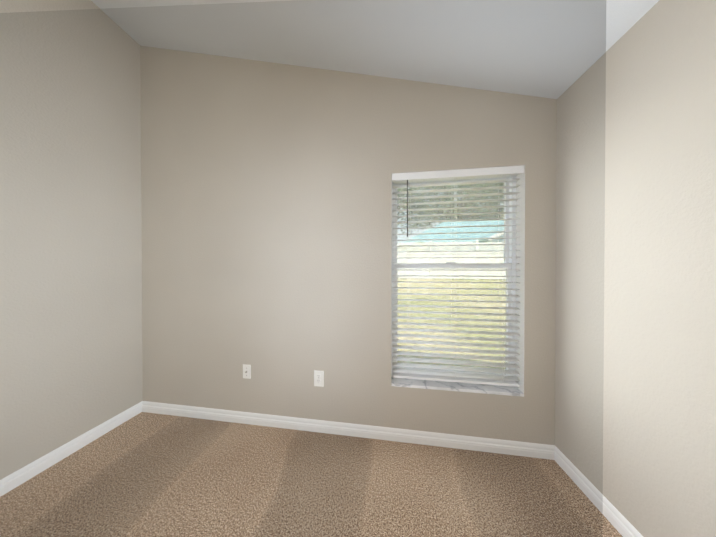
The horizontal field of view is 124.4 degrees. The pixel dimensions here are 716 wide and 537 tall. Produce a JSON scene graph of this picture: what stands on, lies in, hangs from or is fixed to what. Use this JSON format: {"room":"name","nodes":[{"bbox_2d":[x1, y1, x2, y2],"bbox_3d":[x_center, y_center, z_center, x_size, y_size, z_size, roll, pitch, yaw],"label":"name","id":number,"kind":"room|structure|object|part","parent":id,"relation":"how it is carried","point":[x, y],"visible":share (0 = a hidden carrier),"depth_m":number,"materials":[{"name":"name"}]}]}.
{"room":"empty bedroom","nodes":[
{"label":"empty bedroom","id":0,"kind":"room"},
{"bbox_2d":[0,0,142,479],"bbox_3d":[-2.279,-0.380,-0.130,0.200,3.338,4.100,0,0,7],"label":"wall","id":1,"kind":"structure","parent":0,"point":[70,248],"depth_m":1.29,"materials":[{"name":"paint"}]},
{"bbox_2d":[0,403,139,496],"bbox_3d":[-2.171,1.246,-0.135,0.017,0.086,3.700,0,0,7],"label":"baseboard","id":2,"kind":"structure","parent":1,"relation":"attached to","point":[22,475],"depth_m":1.27,"materials":[{"name":"white paint"}]},
{"bbox_2d":[0,412,622,536],"bbox_3d":[-0.543,1.440,-0.345,3.700,0.300,4.100,0,0,7],"label":"floor","id":3,"kind":"structure","parent":0,"point":[144,474],"depth_m":1.09,"materials":[{"name":"carpet"}]},
{"bbox_2d":[140,46,556,444],"bbox_3d":[-0.292,-0.364,1.579,3.300,3.286,0.200,0,0,7],"label":"wall","id":4,"kind":"structure","parent":0,"point":[266,208],"depth_m":1.49,"materials":[{"name":"paint"}]},
{"bbox_2d":[243,364,250,378],"bbox_3d":[-0.923,0.855,1.560,0.070,0.115,0.014,0,0,7],"label":"outlet","id":5,"kind":"object","parent":4,"relation":"attached to","point":[246,371],"depth_m":1.56,"materials":[{"name":"white plastic"}]},
{"bbox_2d":[314,370,323,386],"bbox_3d":[-0.308,0.866,1.483,0.078,0.124,0.007,0,0,7],"label":"duplex electrical outlet","id":6,"kind":"object","parent":4,"relation":"attached to","point":[319,378],"depth_m":1.48,"materials":[{"name":"white plastic"}]},
{"bbox_2d":[140,401,551,459],"bbox_3d":[-0.306,1.237,1.481,3.240,0.086,0.017,0,0,7],"label":"baseboard","id":7,"kind":"structure","parent":4,"relation":"attached to","point":[526,449],"depth_m":1.43,"materials":[{"name":"white paint"}]},
{"bbox_2d":[391,176,515,376],"bbox_3d":[0.712,0.075,1.471,0.900,1.570,0.070,0,0,7],"label":"window","id":8,"kind":"structure","parent":4,"relation":"in","point":[394,259],"depth_m":1.46,"materials":[{"name":"glass"}]},
{"bbox_2d":[392,165,523,386],"bbox_3d":[0.701,0.061,1.391,0.892,1.539,0.070,0,0,7],"label":"window blinds","id":9,"kind":"object","parent":8,"relation":"attached to","point":[488,379],"depth_m":1.39,"materials":[{"name":"white plastic"}]},
{"bbox_3d":[0.702,0.821,1.402,0.876,0.018,0.050,0,0,7],"label":"rail","id":10,"kind":"part","parent":9,"relation":"part of","materials":[{"name":"white plastic"}]},
{"bbox_2d":[391,377,523,396],"bbox_3d":[0.702,0.870,1.397,0.898,0.020,0.089,0,0,7],"label":"window sill","id":11,"kind":"structure","parent":4,"relation":"attached to","point":[462,387],"depth_m":1.38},
{"bbox_2d":[91,0,658,98],"bbox_3d":[-0.543,-1.675,-0.362,3.700,1.205,4.100,0,0,7],"label":"ceiling","id":12,"kind":"structure","parent":0,"point":[554,49],"depth_m":1.17,"materials":[{"name":"white paint"}]},
{"bbox_2d":[555,0,715,536],"bbox_3d":[1.192,0.075,-0.578,0.200,2.434,4.100,0,0,7],"label":"wall","id":13,"kind":"structure","parent":0,"point":[635,392],"depth_m":0.84,"materials":[{"name":"paint"}]},
{"bbox_2d":[552,445,642,536],"bbox_3d":[1.084,1.248,-0.557,0.017,0.086,3.700,0,0,7],"label":"baseboard","id":14,"kind":"structure","parent":13,"relation":"attached to","point":[617,520],"depth_m":1.02,"materials":[{"name":"white paint"}]},
{"label":"outside","id":15,"kind":"structure","parent":0,"visible":0},
{"bbox_2d":[397,278,505,368],"bbox_3d":[11.305,0.841,45.458,135.000,0.880,89.799,0,0,7],"label":"lawn","id":16,"kind":"structure","parent":15,"point":[447,309],"depth_m":4.81,"materials":[{"name":"green plant"}]},
{"bbox_2d":[397,187,428,233],"bbox_3d":[3.157,-7.309,28.513,16.054,15.823,11.603,0,0,7],"label":"oak tree","id":17,"kind":"object","parent":16,"relation":"on","point":[404,195],"depth_m":27.50,"materials":[{"name":"green plant"}]},
{"bbox_2d":[397,240,505,278],"bbox_3d":[7.612,-0.448,10.031,36.160,2.200,0.160,0,0,7],"label":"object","id":18,"kind":"object","parent":16,"relation":"on","point":[438,253],"depth_m":10.34,"materials":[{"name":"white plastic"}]},
{"bbox_2d":[399,183,503,229],"bbox_3d":[15.708,-8.007,28.529,18.670,17.294,14.773,0,0,7],"label":"oak tree","id":19,"kind":"object","parent":16,"relation":"on","point":[460,192],"depth_m":27.56,"materials":[{"name":"green plant"}]},
{"bbox_2d":[415,236,503,251],"bbox_3d":[15.288,-1.768,17.875,22.000,4.650,11.450,0,0,7],"label":"wall","id":20,"kind":"structure","parent":16,"relation":"on","point":[474,246],"depth_m":14.05,"materials":[{"name":"blue paint"}]},
{"bbox_2d":[402,220,503,242],"bbox_3d":[15.291,-3.430,17.890,22.900,2.925,12.300,0,0,7],"label":"roof","id":21,"kind":"structure","parent":20,"relation":"on","point":[460,235],"depth_m":16.96,"materials":[{"name":"teal"}]},
{"bbox_2d":[402,233,503,243],"bbox_3d":[14.652,-3.013,12.979,22.900,2.385,2.450,0,0,7],"label":"fascia","id":22,"kind":"object","parent":21,"relation":"attached to","point":[461,242],"depth_m":14.99,"materials":[{"name":"white"}]},
{"bbox_2d":[464,183,503,220],"bbox_3d":[23.296,-7.254,27.091,15.895,15.753,14.951,0,0,7],"label":"oak tree","id":23,"kind":"object","parent":16,"relation":"on","point":[491,209],"depth_m":27.39,"materials":[{"name":"green plant"}]}
]}

